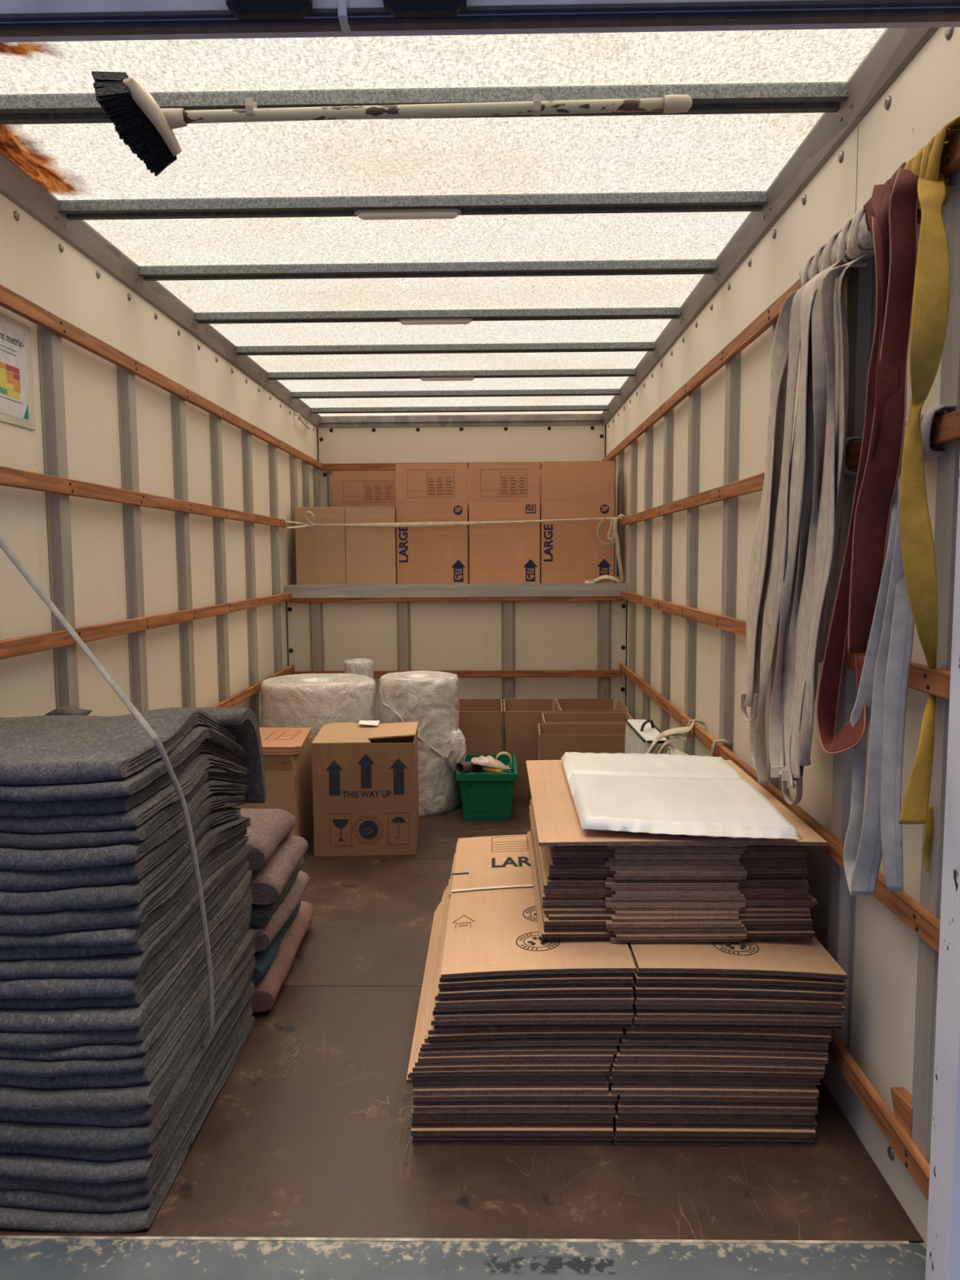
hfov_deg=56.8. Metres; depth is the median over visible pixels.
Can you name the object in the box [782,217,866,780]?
strap
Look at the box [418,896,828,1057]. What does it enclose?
carton
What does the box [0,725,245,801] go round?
blanket
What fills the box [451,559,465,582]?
print
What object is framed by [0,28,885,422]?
ceiling
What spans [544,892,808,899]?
carton
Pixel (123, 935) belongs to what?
blanket
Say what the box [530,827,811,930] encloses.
carton
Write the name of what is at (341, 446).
wall
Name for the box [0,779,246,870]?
blanket
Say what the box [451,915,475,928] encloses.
print
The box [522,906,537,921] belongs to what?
print
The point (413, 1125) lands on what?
carton
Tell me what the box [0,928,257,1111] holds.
blanket
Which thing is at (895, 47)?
trim
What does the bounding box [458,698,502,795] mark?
cardboard box
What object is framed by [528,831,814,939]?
carton
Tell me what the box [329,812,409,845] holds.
print
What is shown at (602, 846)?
carton
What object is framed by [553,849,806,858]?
carton
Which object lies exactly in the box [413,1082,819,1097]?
carton
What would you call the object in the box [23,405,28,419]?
print
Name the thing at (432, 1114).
carton
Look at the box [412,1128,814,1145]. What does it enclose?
carton
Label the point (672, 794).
sheet
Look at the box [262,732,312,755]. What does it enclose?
cardboard sheet
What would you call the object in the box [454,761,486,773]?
cardboard tube
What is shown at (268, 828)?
blanket
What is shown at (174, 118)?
socket
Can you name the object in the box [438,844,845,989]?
carton
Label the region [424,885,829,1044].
carton
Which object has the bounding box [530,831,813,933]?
carton
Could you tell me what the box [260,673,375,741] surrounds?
roll
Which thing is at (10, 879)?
blanket
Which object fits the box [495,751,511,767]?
tape roll
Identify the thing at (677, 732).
strap
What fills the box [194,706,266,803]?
blanket
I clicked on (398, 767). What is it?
print
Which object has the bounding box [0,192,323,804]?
wall
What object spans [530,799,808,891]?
carton
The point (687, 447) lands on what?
wall
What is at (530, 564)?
print
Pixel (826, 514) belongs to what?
strap
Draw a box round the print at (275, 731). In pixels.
[264,730,298,739]
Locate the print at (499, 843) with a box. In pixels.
[491,835,528,852]
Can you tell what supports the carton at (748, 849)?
on the carton at (803, 853)
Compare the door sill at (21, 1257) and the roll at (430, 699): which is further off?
the roll at (430, 699)
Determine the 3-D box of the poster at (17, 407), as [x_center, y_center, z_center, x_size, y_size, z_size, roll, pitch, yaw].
[-1.228,-0.699,2.249,0.002,0.277,0.375,0,5,1]
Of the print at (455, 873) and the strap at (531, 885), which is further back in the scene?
the print at (455, 873)
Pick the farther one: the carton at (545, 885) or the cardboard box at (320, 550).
the cardboard box at (320, 550)
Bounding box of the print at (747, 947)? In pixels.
[712,939,759,955]
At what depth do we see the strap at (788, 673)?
2.04 m
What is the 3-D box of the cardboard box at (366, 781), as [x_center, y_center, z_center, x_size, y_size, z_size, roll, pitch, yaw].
[-0.508,0.659,4.055,0.446,0.531,0.401,-1,5,-2]
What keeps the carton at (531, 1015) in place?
on the carton at (534, 1021)
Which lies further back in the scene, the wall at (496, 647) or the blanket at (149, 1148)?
the wall at (496, 647)
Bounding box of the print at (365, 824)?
[359,820,377,839]
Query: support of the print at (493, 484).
attached to the cardboard box at (503, 553)
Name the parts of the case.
carry handle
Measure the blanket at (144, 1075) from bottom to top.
0.056 m
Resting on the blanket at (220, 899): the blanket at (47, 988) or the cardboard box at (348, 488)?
the blanket at (47, 988)
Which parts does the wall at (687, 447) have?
wall post, wall post, wall post, wall post, wall post, wall post, wall post, wall post, wall post, wall post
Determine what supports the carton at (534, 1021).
on the carton at (596, 1025)
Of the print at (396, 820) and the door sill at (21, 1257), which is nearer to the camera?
the door sill at (21, 1257)
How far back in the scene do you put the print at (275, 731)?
3.97 m
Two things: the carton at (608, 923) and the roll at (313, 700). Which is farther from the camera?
the roll at (313, 700)
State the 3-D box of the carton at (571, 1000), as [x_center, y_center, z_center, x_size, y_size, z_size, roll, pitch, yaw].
[0.347,0.739,2.373,0.872,0.019,0.934,0,5,1]
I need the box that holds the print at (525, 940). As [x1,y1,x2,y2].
[515,931,559,951]
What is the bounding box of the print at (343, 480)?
[342,480,394,502]
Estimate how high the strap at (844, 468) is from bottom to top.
0.611 m
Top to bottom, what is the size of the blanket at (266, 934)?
0.099 m
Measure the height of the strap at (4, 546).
1.367 m
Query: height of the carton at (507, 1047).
0.018 m
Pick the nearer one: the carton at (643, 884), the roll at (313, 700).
the carton at (643, 884)
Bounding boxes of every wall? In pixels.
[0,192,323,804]
[286,595,626,751]
[316,413,605,506]
[600,26,959,1244]
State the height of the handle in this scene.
0.065 m
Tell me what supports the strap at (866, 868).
hanging from the wall at (687, 447)
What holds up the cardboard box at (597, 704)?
on the floor
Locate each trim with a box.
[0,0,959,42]
[0,151,320,427]
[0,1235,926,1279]
[601,27,938,425]
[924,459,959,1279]
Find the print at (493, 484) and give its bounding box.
[480,471,527,497]
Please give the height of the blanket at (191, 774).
0.134 m
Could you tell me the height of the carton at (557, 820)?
0.012 m
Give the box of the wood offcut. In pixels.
[890,1087,912,1138]
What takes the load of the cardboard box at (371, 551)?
on the shelf edge
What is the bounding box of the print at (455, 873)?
[451,871,469,875]
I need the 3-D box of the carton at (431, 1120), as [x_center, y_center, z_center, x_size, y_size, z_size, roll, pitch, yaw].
[0.297,1.014,2.387,0.881,0.015,0.888,0,5,1]
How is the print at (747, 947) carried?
on the carton at (491, 932)
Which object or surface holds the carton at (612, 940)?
on the carton at (491, 932)
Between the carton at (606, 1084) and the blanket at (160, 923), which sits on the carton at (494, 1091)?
the carton at (606, 1084)
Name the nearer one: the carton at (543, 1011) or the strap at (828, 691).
the strap at (828, 691)
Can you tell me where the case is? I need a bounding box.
[624,719,670,754]
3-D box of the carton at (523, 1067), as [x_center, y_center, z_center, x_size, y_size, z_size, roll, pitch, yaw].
[0.308,0.891,2.389,0.895,0.016,0.922,0,5,1]
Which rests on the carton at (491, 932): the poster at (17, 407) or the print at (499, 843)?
the print at (499, 843)
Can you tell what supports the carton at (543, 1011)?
on the carton at (531, 1015)
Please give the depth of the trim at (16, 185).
2.97 m
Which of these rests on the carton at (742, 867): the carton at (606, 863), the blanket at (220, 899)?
the carton at (606, 863)
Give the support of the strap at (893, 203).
hanging from the wall at (687, 447)
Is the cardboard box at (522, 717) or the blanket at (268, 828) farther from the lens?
the cardboard box at (522, 717)
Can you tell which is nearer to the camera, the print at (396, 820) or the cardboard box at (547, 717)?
the print at (396, 820)
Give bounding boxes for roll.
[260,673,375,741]
[343,657,373,679]
[378,671,466,816]
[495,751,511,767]
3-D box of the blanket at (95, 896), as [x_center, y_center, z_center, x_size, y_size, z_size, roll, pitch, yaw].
[-0.903,0.466,2.002,0.546,0.096,0.712,0,5,1]
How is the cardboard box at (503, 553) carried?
on the shelf edge
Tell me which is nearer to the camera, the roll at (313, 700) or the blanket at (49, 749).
the blanket at (49, 749)
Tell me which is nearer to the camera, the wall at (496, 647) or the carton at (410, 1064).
the carton at (410, 1064)
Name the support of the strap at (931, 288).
hanging from the wall at (687, 447)
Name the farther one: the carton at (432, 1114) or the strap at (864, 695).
the carton at (432, 1114)
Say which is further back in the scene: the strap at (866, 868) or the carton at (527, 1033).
the carton at (527, 1033)
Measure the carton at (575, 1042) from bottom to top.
0.018 m
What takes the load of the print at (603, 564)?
attached to the cardboard box at (571, 551)
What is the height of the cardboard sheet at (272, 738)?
0.010 m
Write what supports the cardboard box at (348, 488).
on the shelf edge
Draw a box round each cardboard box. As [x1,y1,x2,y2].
[225,735,313,841]
[294,506,346,584]
[311,721,418,856]
[328,470,396,506]
[345,506,396,584]
[395,462,469,584]
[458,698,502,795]
[468,462,540,583]
[503,698,562,795]
[537,723,625,759]
[539,461,614,583]
[542,712,632,723]
[553,697,629,719]
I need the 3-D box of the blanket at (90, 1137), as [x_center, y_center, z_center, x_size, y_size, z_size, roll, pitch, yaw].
[-0.895,0.918,2.067,0.555,0.064,0.758,0,5,1]
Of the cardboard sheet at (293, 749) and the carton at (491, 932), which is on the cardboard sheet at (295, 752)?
the cardboard sheet at (293, 749)
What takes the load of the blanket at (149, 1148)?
on the blanket at (27, 1166)
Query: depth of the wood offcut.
1.70 m
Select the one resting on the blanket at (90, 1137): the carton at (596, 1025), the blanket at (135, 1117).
the blanket at (135, 1117)
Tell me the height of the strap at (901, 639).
0.869 m
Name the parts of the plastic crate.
handle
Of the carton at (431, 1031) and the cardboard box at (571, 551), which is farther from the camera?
the cardboard box at (571, 551)
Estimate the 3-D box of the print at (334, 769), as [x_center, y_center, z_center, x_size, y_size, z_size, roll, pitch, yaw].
[-0.630,0.597,3.843,0.078,0.155,0.001,-1,5,-2]
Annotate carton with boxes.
[406,915,820,1084]
[407,910,821,1079]
[409,906,823,1078]
[411,1117,816,1137]
[411,1117,817,1128]
[412,903,825,1073]
[412,1102,814,1119]
[412,1104,814,1124]
[412,1121,814,1142]
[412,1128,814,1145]
[413,1075,816,1089]
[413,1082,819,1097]
[413,1084,817,1103]
[413,1094,817,1106]
[413,1098,817,1113]
[414,902,824,1067]
[417,1045,827,1063]
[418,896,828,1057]
[420,892,827,1053]
[421,889,828,1049]
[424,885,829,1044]
[427,1027,831,1041]
[428,879,831,1035]
[431,874,844,1026]
[432,862,840,1016]
[433,1018,842,1030]
[434,994,844,1012]
[434,1004,842,1021]
[435,853,842,1001]
[435,986,842,1008]
[437,976,844,999]
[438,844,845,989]
[439,841,844,982]
[439,976,844,991]
[440,834,847,979]
[525,760,827,846]
[527,832,812,942]
[528,805,811,902]
[528,812,813,910]
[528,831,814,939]
[529,800,807,895]
[529,813,817,906]
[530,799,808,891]
[530,826,812,927]
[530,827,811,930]
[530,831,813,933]
[541,846,808,887]
[542,846,804,882]
[543,907,809,915]
[544,846,807,875]
[544,848,808,879]
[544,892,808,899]
[545,846,808,871]
[547,913,811,922]
[549,846,807,866]
[550,846,806,862]
[551,845,803,853]
[552,844,806,849]
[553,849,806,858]
[604,844,747,846]
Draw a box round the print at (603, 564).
[597,558,611,581]
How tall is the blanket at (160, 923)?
0.071 m
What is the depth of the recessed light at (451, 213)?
2.53 m
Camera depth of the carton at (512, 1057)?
1.93 m
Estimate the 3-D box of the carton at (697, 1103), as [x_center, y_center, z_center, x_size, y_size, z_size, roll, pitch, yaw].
[0.303,0.974,2.392,0.886,0.016,0.894,0,5,1]
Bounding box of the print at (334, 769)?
[325,760,343,795]
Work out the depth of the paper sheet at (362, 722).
4.15 m
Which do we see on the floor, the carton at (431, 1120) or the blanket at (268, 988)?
the blanket at (268, 988)
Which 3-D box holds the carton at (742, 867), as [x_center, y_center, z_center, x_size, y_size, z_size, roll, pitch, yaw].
[0.460,0.485,2.401,0.589,0.009,0.772,0,5,1]
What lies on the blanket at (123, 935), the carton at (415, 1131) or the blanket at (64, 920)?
the blanket at (64, 920)
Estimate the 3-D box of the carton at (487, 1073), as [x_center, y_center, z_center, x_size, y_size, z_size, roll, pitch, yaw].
[0.302,0.902,2.390,0.898,0.015,0.925,0,5,1]
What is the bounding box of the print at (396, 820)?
[391,817,406,838]
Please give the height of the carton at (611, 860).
0.009 m
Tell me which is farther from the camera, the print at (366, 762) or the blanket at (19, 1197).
the print at (366, 762)
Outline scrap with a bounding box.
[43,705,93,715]
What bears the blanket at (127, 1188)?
on the blanket at (19, 1197)
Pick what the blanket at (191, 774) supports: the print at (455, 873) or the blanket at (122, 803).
the blanket at (122, 803)
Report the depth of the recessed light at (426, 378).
4.85 m
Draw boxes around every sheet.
[258,727,311,749]
[262,729,311,751]
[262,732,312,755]
[358,720,379,725]
[560,751,802,839]
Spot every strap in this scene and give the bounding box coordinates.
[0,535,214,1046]
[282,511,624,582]
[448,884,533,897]
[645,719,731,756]
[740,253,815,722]
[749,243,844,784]
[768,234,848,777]
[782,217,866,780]
[782,229,848,804]
[798,205,874,765]
[813,436,862,702]
[815,209,875,662]
[816,216,882,754]
[843,417,934,895]
[847,162,921,653]
[850,408,944,893]
[880,404,955,891]
[898,115,959,871]
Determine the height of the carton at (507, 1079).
0.014 m
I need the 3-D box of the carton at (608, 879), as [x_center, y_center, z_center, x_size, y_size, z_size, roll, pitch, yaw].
[0.456,0.515,2.393,0.588,0.009,0.735,0,5,1]
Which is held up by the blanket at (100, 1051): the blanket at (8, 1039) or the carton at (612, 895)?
the blanket at (8, 1039)
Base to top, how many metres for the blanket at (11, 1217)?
0.055 m
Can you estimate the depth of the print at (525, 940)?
2.04 m
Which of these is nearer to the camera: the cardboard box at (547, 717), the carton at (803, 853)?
the carton at (803, 853)
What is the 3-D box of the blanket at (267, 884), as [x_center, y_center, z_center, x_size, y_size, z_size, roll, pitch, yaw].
[-0.859,0.689,2.688,0.597,0.102,0.399,0,5,1]
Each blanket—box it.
[0,706,235,785]
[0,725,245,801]
[0,741,240,817]
[0,753,246,832]
[0,767,244,848]
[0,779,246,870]
[0,793,244,890]
[0,807,240,912]
[0,816,250,933]
[0,828,247,947]
[0,835,248,960]
[0,844,251,978]
[0,853,247,999]
[0,862,249,1009]
[0,870,252,1031]
[0,884,251,1049]
[0,895,253,1060]
[0,905,252,1077]
[0,917,251,1088]
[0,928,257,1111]
[0,943,255,1126]
[0,955,255,1151]
[0,969,253,1161]
[0,980,256,1183]
[0,997,252,1198]
[0,1004,253,1212]
[0,1016,254,1233]
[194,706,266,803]
[235,808,296,871]
[248,835,308,904]
[248,857,304,926]
[248,871,309,951]
[250,901,314,1012]
[251,900,301,983]
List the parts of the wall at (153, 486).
wall post, wall post, wall post, wall post, wall post, wall post, wall post, wall post, wall post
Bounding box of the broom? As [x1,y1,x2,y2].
[91,71,692,176]
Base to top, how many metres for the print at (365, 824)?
0.084 m
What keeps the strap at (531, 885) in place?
on the carton at (491, 932)
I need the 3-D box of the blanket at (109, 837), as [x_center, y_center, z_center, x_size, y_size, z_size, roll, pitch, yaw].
[-0.901,0.363,2.000,0.549,0.113,0.696,0,5,1]
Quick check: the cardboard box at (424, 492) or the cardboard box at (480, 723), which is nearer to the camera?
the cardboard box at (480, 723)
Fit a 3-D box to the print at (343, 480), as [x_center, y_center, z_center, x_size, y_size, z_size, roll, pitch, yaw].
[-0.722,-0.965,5.746,0.330,0.140,0.001,0,5,1]
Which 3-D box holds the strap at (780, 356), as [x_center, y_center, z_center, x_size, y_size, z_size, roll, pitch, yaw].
[0.785,-0.339,2.295,0.119,1.164,0.422,0,5,1]
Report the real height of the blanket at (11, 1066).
0.052 m
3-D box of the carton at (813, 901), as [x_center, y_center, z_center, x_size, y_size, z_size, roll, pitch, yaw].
[0.465,0.572,2.409,0.630,0.009,0.766,0,5,1]
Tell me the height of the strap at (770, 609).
1.304 m
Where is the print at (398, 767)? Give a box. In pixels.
[390,758,407,794]
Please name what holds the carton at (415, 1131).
on the carton at (452, 1137)
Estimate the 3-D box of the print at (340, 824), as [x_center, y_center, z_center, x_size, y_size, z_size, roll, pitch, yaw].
[-0.606,0.828,3.865,0.069,0.095,0.001,-1,5,-2]
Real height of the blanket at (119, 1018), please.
0.055 m
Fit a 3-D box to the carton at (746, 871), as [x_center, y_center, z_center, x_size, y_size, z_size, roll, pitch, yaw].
[0.458,0.496,2.387,0.588,0.009,0.746,0,5,1]
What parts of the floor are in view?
panel, panel, panel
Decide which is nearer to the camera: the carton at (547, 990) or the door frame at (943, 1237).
the door frame at (943, 1237)
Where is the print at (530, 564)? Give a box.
[523,559,537,581]
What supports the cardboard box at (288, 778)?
on the floor
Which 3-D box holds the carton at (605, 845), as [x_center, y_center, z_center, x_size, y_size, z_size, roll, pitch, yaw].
[0.458,0.429,2.383,0.569,0.009,0.749,0,5,1]
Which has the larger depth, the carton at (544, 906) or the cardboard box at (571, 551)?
the cardboard box at (571, 551)
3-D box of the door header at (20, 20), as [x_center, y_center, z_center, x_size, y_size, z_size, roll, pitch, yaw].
[-0.164,-1.216,1.378,2.470,0.493,0.101,0,5,1]
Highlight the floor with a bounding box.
[0,795,924,1243]
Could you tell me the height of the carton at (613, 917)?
0.009 m
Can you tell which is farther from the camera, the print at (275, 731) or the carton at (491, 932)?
the print at (275, 731)
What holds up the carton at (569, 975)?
on the carton at (597, 980)
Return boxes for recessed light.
[354,208,461,219]
[397,317,472,324]
[419,376,475,381]
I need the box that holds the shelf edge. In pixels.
[284,581,628,598]
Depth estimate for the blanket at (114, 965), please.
1.67 m
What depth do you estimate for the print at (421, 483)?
5.36 m
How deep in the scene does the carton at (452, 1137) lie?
1.95 m
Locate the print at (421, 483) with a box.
[407,469,454,497]
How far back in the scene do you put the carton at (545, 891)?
2.03 m
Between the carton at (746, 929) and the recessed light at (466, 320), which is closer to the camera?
the carton at (746, 929)
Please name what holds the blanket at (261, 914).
on the blanket at (266, 934)
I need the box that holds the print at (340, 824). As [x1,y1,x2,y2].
[333,819,348,840]
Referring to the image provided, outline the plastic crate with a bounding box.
[456,754,517,820]
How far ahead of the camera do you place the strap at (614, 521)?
5.33 m
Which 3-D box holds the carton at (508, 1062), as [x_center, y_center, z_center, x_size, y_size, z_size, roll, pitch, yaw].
[0.310,0.881,2.385,0.890,0.016,0.911,0,5,1]
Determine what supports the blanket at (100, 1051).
on the blanket at (11, 1066)
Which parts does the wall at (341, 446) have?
wall post, rail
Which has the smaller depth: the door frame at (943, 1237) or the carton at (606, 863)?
the door frame at (943, 1237)
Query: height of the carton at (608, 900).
0.009 m
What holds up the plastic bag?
on the plastic crate
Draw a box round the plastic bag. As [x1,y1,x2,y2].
[471,755,511,773]
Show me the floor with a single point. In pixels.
(308, 1134)
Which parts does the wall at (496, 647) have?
wall post, wall post, wall post, wall post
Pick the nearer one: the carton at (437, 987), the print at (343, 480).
the carton at (437, 987)
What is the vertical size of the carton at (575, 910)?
0.009 m
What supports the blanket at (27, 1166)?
on the blanket at (127, 1188)
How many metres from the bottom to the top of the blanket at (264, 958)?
0.087 m
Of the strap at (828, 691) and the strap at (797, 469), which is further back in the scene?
the strap at (797, 469)
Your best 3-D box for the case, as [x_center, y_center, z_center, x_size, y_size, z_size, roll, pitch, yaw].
[0.684,0.638,3.683,0.109,0.625,0.469,1,5,0]
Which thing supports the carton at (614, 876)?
on the carton at (608, 879)
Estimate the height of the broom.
0.132 m
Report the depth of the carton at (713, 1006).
1.91 m
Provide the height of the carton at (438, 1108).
0.015 m
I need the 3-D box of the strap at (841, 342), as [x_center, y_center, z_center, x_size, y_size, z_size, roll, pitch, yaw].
[0.780,-0.412,1.860,0.114,0.941,0.177,0,5,1]
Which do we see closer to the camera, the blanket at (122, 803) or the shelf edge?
the blanket at (122, 803)
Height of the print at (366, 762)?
0.152 m
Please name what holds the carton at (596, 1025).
on the carton at (431, 1031)
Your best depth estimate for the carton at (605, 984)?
1.91 m
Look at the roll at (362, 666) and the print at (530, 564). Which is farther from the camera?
the print at (530, 564)
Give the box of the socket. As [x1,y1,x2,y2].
[160,108,187,128]
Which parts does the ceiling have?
rail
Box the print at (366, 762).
[357,754,374,788]
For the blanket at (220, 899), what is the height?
0.046 m
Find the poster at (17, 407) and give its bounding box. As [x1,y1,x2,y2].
[0,311,35,430]
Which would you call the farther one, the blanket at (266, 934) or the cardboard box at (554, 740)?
the cardboard box at (554, 740)
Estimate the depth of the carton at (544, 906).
2.04 m
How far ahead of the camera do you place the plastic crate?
4.37 m

